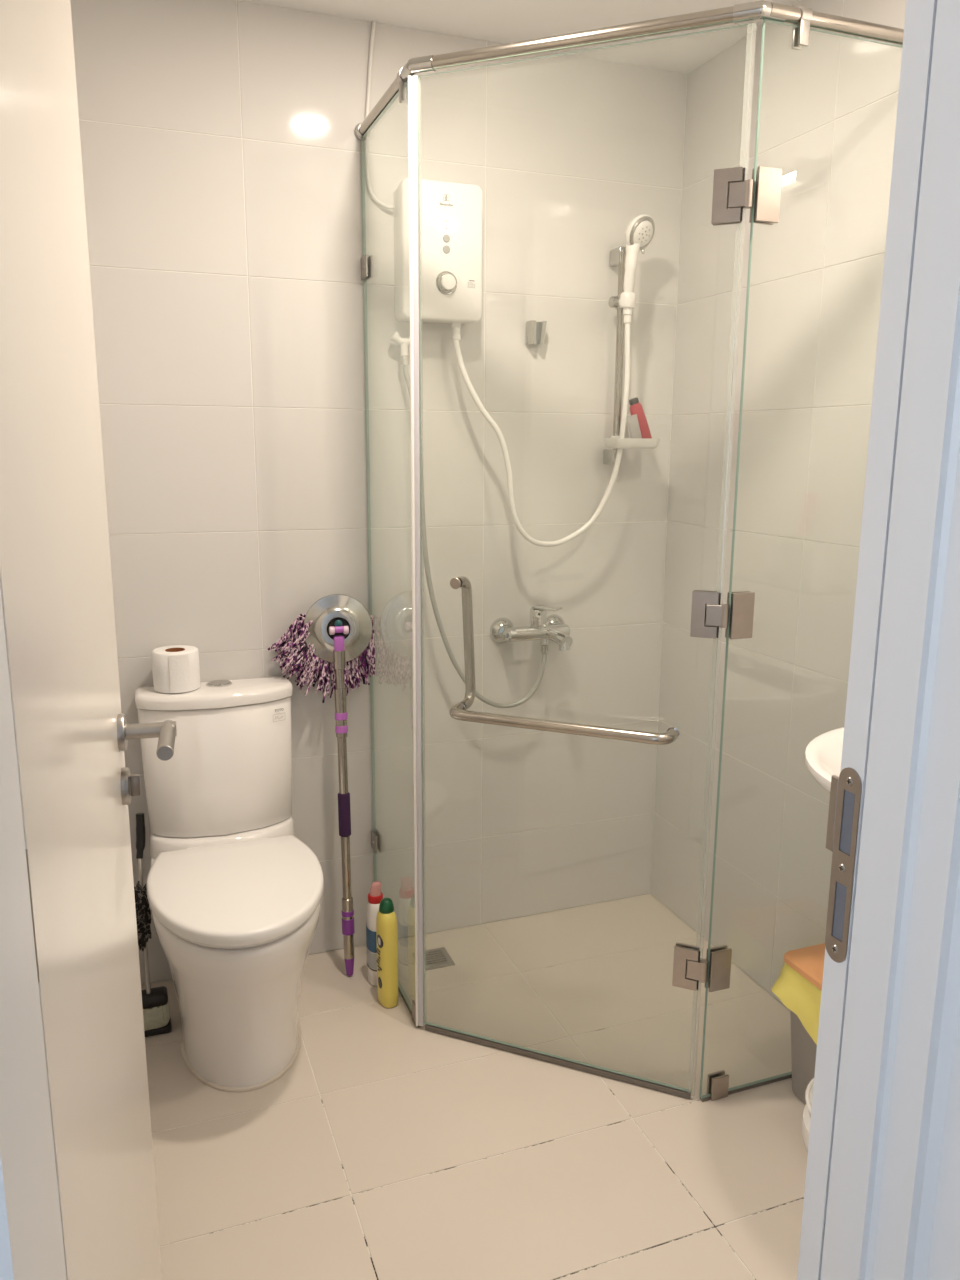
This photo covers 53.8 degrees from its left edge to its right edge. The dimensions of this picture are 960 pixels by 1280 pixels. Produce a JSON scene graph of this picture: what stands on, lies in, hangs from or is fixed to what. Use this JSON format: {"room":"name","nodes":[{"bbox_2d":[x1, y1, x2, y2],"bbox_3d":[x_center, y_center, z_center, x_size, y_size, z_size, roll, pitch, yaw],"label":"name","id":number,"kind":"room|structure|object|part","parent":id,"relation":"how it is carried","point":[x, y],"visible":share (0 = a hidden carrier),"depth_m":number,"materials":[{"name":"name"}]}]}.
{"room":"bathroom","nodes":[
{"label":"bathroom","id":0,"kind":"room"},
{"bbox_2d":[70,0,686,984],"bbox_3d":[-0.259,-0.304,2.487,1.800,2.358,0.050,-4,12,-20],"label":"wall","id":1,"kind":"structure","parent":0,"point":[221,149],"depth_m":2.42,"materials":[{"name":"white tile"}]},
{"bbox_2d":[365,20,482,355],"bbox_3d":[-0.131,-1.080,2.291,0.274,0.756,0.106,-4,12,-20],"label":"water heater","id":2,"kind":"object","parent":1,"relation":"attached to","point":[450,213],"visible":0.93,"depth_m":2.30,"materials":[{"name":"white plastic"}]},
{"bbox_3d":[-0.077,-0.870,2.301,0.036,0.036,0.006,-4,12,-20],"label":"dial knob","id":3,"kind":"part","parent":2,"relation":"part of","materials":[{"name":"white plastic"}]},
{"bbox_2d":[452,314,630,546],"bbox_3d":[0.168,-0.545,2.472,0.485,0.603,0.056,-2,12,-14],"label":"shower hose","id":4,"kind":"object","parent":2,"relation":"attached to","point":[456,337],"visible":0.98,"depth_m":2.49,"materials":[{"name":"white plastic"}]},
{"bbox_2d":[400,356,547,707],"bbox_3d":[-0.003,-0.262,2.497,0.406,0.928,0.044,-3,12,-15],"label":"hose","id":5,"kind":"object","parent":1,"relation":"attached to","point":[404,360],"visible":0.8,"depth_m":2.49,"materials":[{"name":"grey plastic"}]},
{"bbox_2d":[490,605,572,650],"bbox_3d":[0.163,-0.035,2.589,0.231,0.114,0.159,-4,12,-20],"label":"shower mixer","id":6,"kind":"object","parent":1,"relation":"attached to","point":[544,628],"visible":1,"depth_m":2.58,"materials":[{"name":"silver metal"}]},
{"bbox_2d":[540,639,548,644],"bbox_3d":[0.179,0.003,2.614,0.025,0.020,0.025,-4,12,-20],"label":"outlet","id":7,"kind":"object","parent":6,"relation":"attached to","point":[542,641],"depth_m":2.60,"materials":[{"name":"silver metal"}]},
{"bbox_3d":[0.182,-0.087,2.580,0.075,0.007,0.044,7,13,31],"label":"lever","id":8,"kind":"part","parent":6,"relation":"part of","materials":[{"name":"silver metal"}]},
{"bbox_3d":[0.212,-0.003,2.579,0.038,0.055,0.097,-6,13,-29],"label":"spout","id":9,"kind":"part","parent":6,"relation":"part of","materials":[{"name":"silver metal"}]},
{"bbox_2d":[525,320,546,344],"bbox_3d":[0.148,-0.807,2.489,0.050,0.058,0.042,-4,12,-20],"label":"holder","id":10,"kind":"object","parent":1,"relation":"attached to","point":[535,331],"visible":1,"depth_m":2.48,"materials":[{"name":"silver metal"}]},
{"bbox_2d":[603,246,636,464],"bbox_3d":[0.371,-0.757,2.540,0.048,0.565,0.123,-4,12,-20],"label":"shower rail","id":11,"kind":"object","parent":1,"relation":"attached to","point":[617,256],"visible":0.85,"depth_m":2.53,"materials":[{"name":"metal"}]},
{"bbox_2d":[604,436,659,448],"bbox_3d":[0.412,-0.538,2.575,0.140,0.034,0.094,-4,12,-20],"label":"soap dish","id":12,"kind":"object","parent":11,"relation":"attached to","point":[614,442],"visible":0.99,"depth_m":2.54,"materials":[{"name":"white plastic"}]},
{"bbox_2d":[627,414,641,437],"bbox_3d":[0.416,-0.568,2.551,0.051,0.081,0.014,-4,12,-20],"label":"sachet","id":13,"kind":"object","parent":12,"relation":"in","point":[633,424],"visible":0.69,"depth_m":2.54,"materials":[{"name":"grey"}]},
{"bbox_2d":[629,397,651,437],"bbox_3d":[0.437,-0.592,2.569,0.076,0.128,0.029,-4,12,-20],"label":"tube","id":14,"kind":"object","parent":12,"relation":"in","point":[635,407],"visible":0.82,"depth_m":2.55,"materials":[{"name":"red plastic"}]},
{"bbox_2d":[623,214,654,314],"bbox_3d":[0.411,-0.971,2.456,0.088,0.242,0.066,-4,12,-20],"label":"shower","id":15,"kind":"object","parent":11,"relation":"attached to","point":[640,231],"visible":0.99,"depth_m":2.44,"materials":[{"name":"white plastic"}]},
{"bbox_2d":[354,0,903,140],"bbox_3d":[0.227,-1.119,1.878,1.281,0.066,0.330,5,13,24],"label":"header rail","id":16,"kind":"object","parent":1,"relation":"attached to","point":[804,17],"visible":0.84,"depth_m":1.70,"materials":[{"name":"metal"}]},
{"bbox_2d":[141,894,807,1279],"bbox_3d":[0.073,1.062,1.842,1.800,0.060,1.980,-4,12,-20],"label":"floor","id":17,"kind":"structure","parent":0,"point":[389,1147],"depth_m":1.94,"materials":[{"name":"tile"}]},
{"bbox_2d":[136,813,171,1036],"bbox_3d":[-0.809,0.682,2.280,0.092,0.501,0.173,-4,12,-20],"label":"scrub brush","id":18,"kind":"object","parent":17,"relation":"on","point":[155,1003],"visible":0.7,"depth_m":2.26,"materials":[{"name":"black plastic"}]},
{"bbox_2d":[134,881,151,951],"bbox_3d":[-0.806,0.655,2.245,0.054,0.180,0.048,1,11,5],"label":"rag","id":19,"kind":"object","parent":18,"relation":"on","point":[143,912],"visible":0.67,"depth_m":2.23,"materials":[{"name":"black fabric"}]},
{"bbox_2d":[144,1017,171,1036],"bbox_3d":[-0.790,0.930,2.274,0.092,0.016,0.056,-4,12,-20],"label":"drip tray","id":20,"kind":"object","parent":18,"relation":"on","point":[162,1027],"depth_m":2.25,"materials":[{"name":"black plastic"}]},
{"bbox_2d":[134,676,323,1091],"bbox_3d":[-0.560,0.553,2.158,0.376,0.810,0.654,-4,12,-20],"label":"toilet","id":21,"kind":"object","parent":17,"relation":"on","point":[234,896],"visible":1,"depth_m":2.12,"materials":[{"name":"white ceramic"}]},
{"bbox_2d":[152,645,199,692],"bbox_3d":[-0.731,0.070,2.276,0.108,0.096,0.110,-4,12,-20],"label":"toilet roll","id":22,"kind":"object","parent":21,"relation":"on","point":[175,668],"visible":1,"depth_m":2.23,"materials":[{"name":"white paper"}]},
{"bbox_3d":[-0.644,0.131,2.308,0.373,0.035,0.161,-4,12,-20],"label":"cistern lid","id":23,"kind":"part","parent":21,"relation":"part of","materials":[{"name":"white ceramic"}]},
{"bbox_3d":[-0.655,0.106,2.324,0.026,0.002,0.051,-4,12,-20],"label":"push plate","id":24,"kind":"part","parent":21,"relation":"part of","materials":[{"name":"silver metal"}]},
{"bbox_3d":[-0.629,0.104,2.334,0.026,0.002,0.051,-4,12,-20],"label":"push plate","id":25,"kind":"part","parent":21,"relation":"part of","materials":[{"name":"silver metal"}]},
{"bbox_3d":[-0.524,0.542,2.060,0.376,0.032,0.453,-4,12,-20],"label":"lid","id":26,"kind":"part","parent":21,"relation":"part of","materials":[{"name":"white plastic"}]},
{"bbox_3d":[-0.526,0.564,2.070,0.352,0.013,0.428,-4,12,-20],"label":"seat","id":27,"kind":"part","parent":21,"relation":"part of","materials":[{"name":"white plastic"}]},
{"bbox_2d":[268,594,374,975],"bbox_3d":[-0.397,0.386,2.460,0.272,1.011,0.145,-4,12,-20],"label":"mop","id":28,"kind":"object","parent":17,"relation":"on","point":[335,638],"visible":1,"depth_m":2.41,"materials":[{"name":"purple plastic"}]},
{"bbox_2d":[328,619,347,636],"bbox_3d":[-0.359,-0.028,2.397,0.051,0.051,0.009,-3,12,-15],"label":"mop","id":29,"kind":"object","parent":28,"relation":"attached to","point":[336,627],"depth_m":2.38,"materials":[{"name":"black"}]},
{"bbox_2d":[366,881,382,986],"bbox_3d":[-0.271,0.761,2.468,0.047,0.278,0.069,-4,12,-20],"label":"bottle","id":30,"kind":"object","parent":17,"relation":"on","point":[375,896],"visible":0.71,"depth_m":2.44,"materials":[{"name":"white plastic"}]},
{"bbox_2d":[366,902,379,986],"bbox_3d":[-0.271,0.785,2.473,0.047,0.228,0.069,-4,12,-20],"label":"label","id":31,"kind":"object","parent":30,"relation":"on","point":[372,907],"depth_m":2.45,"materials":[{"name":"white plastic"}]},
{"bbox_2d":[376,898,397,1007],"bbox_3d":[-0.234,0.779,2.373,0.050,0.280,0.069,-4,12,-20],"label":"bottle","id":32,"kind":"object","parent":17,"relation":"on","point":[386,919],"visible":1,"depth_m":2.35,"materials":[{"name":"yellow plastic"}]},
{"bbox_2d":[361,75,421,1027],"bbox_3d":[-0.214,-0.130,2.280,0.020,2.100,0.424,-4,12,-20],"label":"fixed glass panel","id":33,"kind":"object","parent":17,"relation":"on","point":[366,262],"visible":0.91,"depth_m":2.39,"materials":[{"name":"clear glass"}]},
{"bbox_2d":[412,947,454,970],"bbox_3d":[-0.128,0.875,2.598,0.094,0.004,0.094,-4,12,-20],"label":"floor drain","id":34,"kind":"object","parent":17,"relation":"on","point":[436,958],"visible":0.69,"depth_m":2.60,"materials":[{"name":"metal"}]},
{"bbox_2d":[408,23,781,1098],"bbox_3d":[0.189,-0.061,1.953,0.722,2.094,0.156,4,12,19],"label":"shower door","id":35,"kind":"structure","parent":17,"relation":"on","point":[732,194],"depth_m":1.98,"materials":[{"name":"clear glass"}]},
{"bbox_3d":[-0.033,0.007,2.097,0.033,0.300,0.061,5,12,22],"label":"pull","id":36,"kind":"part","parent":35,"relation":"part of","materials":[{"name":"metal"}]},
{"bbox_3d":[0.501,0.690,1.990,0.049,0.090,0.021,-4,12,-20],"label":"fixed plate","id":37,"kind":"part","parent":35,"relation":"part of","materials":[{"name":"metal"}]},
{"bbox_3d":[0.505,-0.049,1.840,0.049,0.090,0.021,-4,12,-20],"label":"fixed plate","id":38,"kind":"part","parent":35,"relation":"part of","materials":[{"name":"metal"}]},
{"bbox_3d":[0.510,-0.792,1.689,0.049,0.090,0.021,-4,12,-20],"label":"fixed plate","id":39,"kind":"part","parent":35,"relation":"part of","materials":[{"name":"metal"}]},
{"bbox_2d":[771,943,824,1104],"bbox_3d":[0.756,0.832,2.007,0.260,0.334,0.158,-4,12,-20],"label":"rubbish bin","id":40,"kind":"object","parent":17,"relation":"on","point":[798,986],"visible":0.31,"depth_m":1.98,"materials":[{"name":"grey plastic"}]},
{"bbox_3d":[0.772,0.677,1.987,0.225,0.021,0.149,-4,12,-20],"label":"lid","id":41,"kind":"part","parent":40,"relation":"part of","materials":[{"name":"brown plastic"}]},
{"bbox_2d":[699,19,902,1101],"bbox_3d":[0.667,-0.048,1.902,0.397,2.100,0.021,-4,12,-20],"label":"fixed glass panel","id":42,"kind":"object","parent":17,"relation":"on","point":[717,1082],"visible":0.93,"depth_m":1.85,"materials":[{"name":"clear glass"}]},
{"bbox_2d":[801,1078,813,1153],"bbox_3d":[0.761,0.958,1.839,0.258,0.154,0.258,-4,12,-20],"label":"tub","id":43,"kind":"object","parent":17,"relation":"on","point":[806,1118],"visible":0.09,"depth_m":1.86,"materials":[{"name":"white plastic"}]},
{"bbox_2d":[243,0,799,73],"bbox_3d":[0.087,-1.302,1.363,1.800,0.050,1.980,-4,12,-20],"label":"ceiling","id":44,"kind":"structure","parent":0,"point":[498,21],"depth_m":2.20,"materials":[{"name":"white paint"}]},
{"bbox_2d":[650,0,906,1009],"bbox_3d":[0.870,-0.194,1.980,0.050,2.358,1.717,-4,12,-20],"label":"wall","id":45,"kind":"structure","parent":0,"point":[828,107],"depth_m":2.31,"materials":[{"name":"white tile"}]},
{"bbox_2d":[804,727,843,792],"bbox_3d":[0.786,0.349,1.599,0.443,0.485,0.584,-4,12,-20],"label":"washbasin","id":46,"kind":"object","parent":45,"relation":"attached to","point":[823,754],"visible":0.2,"depth_m":1.70,"materials":[{"name":"white ceramic"}]},
{"bbox_3d":[0.461,0.039,0.818,3.350,2.358,0.214,-4,12,-20],"label":"wall","id":47,"kind":"structure","parent":0,"visible":0},
{"bbox_2d":[0,588,65,1279],"bbox_3d":[-0.286,0.217,0.564,0.020,2.100,0.214,-4,12,-20],"label":"trim","id":48,"kind":"structure","parent":47,"relation":"attached to","point":[31,1240],"depth_m":0.58,"materials":[{"name":"white paint"}]},
{"bbox_2d":[0,0,176,1279],"bbox_3d":[-0.393,0.138,1.003,0.112,2.052,0.704,-3,12,-15],"label":"door","id":49,"kind":"structure","parent":47,"relation":"in","point":[71,732],"depth_m":0.89,"materials":[{"name":"laminate"}]},
{"bbox_3d":[-0.435,0.133,1.256,0.068,0.021,0.124,-4,12,-20],"label":"lever","id":50,"kind":"part","parent":49,"relation":"part of","materials":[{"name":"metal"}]},
{"bbox_2d":[797,0,959,1279],"bbox_3d":[0.412,0.168,0.827,0.056,2.100,0.239,-6,13,-28],"label":"door frame","id":51,"kind":"structure","parent":47,"relation":"attached to","point":[882,1191],"depth_m":0.84,"materials":[{"name":"white paint"}]},
{"bbox_3d":[0.349,0.217,0.918,0.005,0.199,0.040,-4,12,-20],"label":"strike plate","id":52,"kind":"part","parent":51,"relation":"part of","materials":[{"name":"metal"}]}
]}

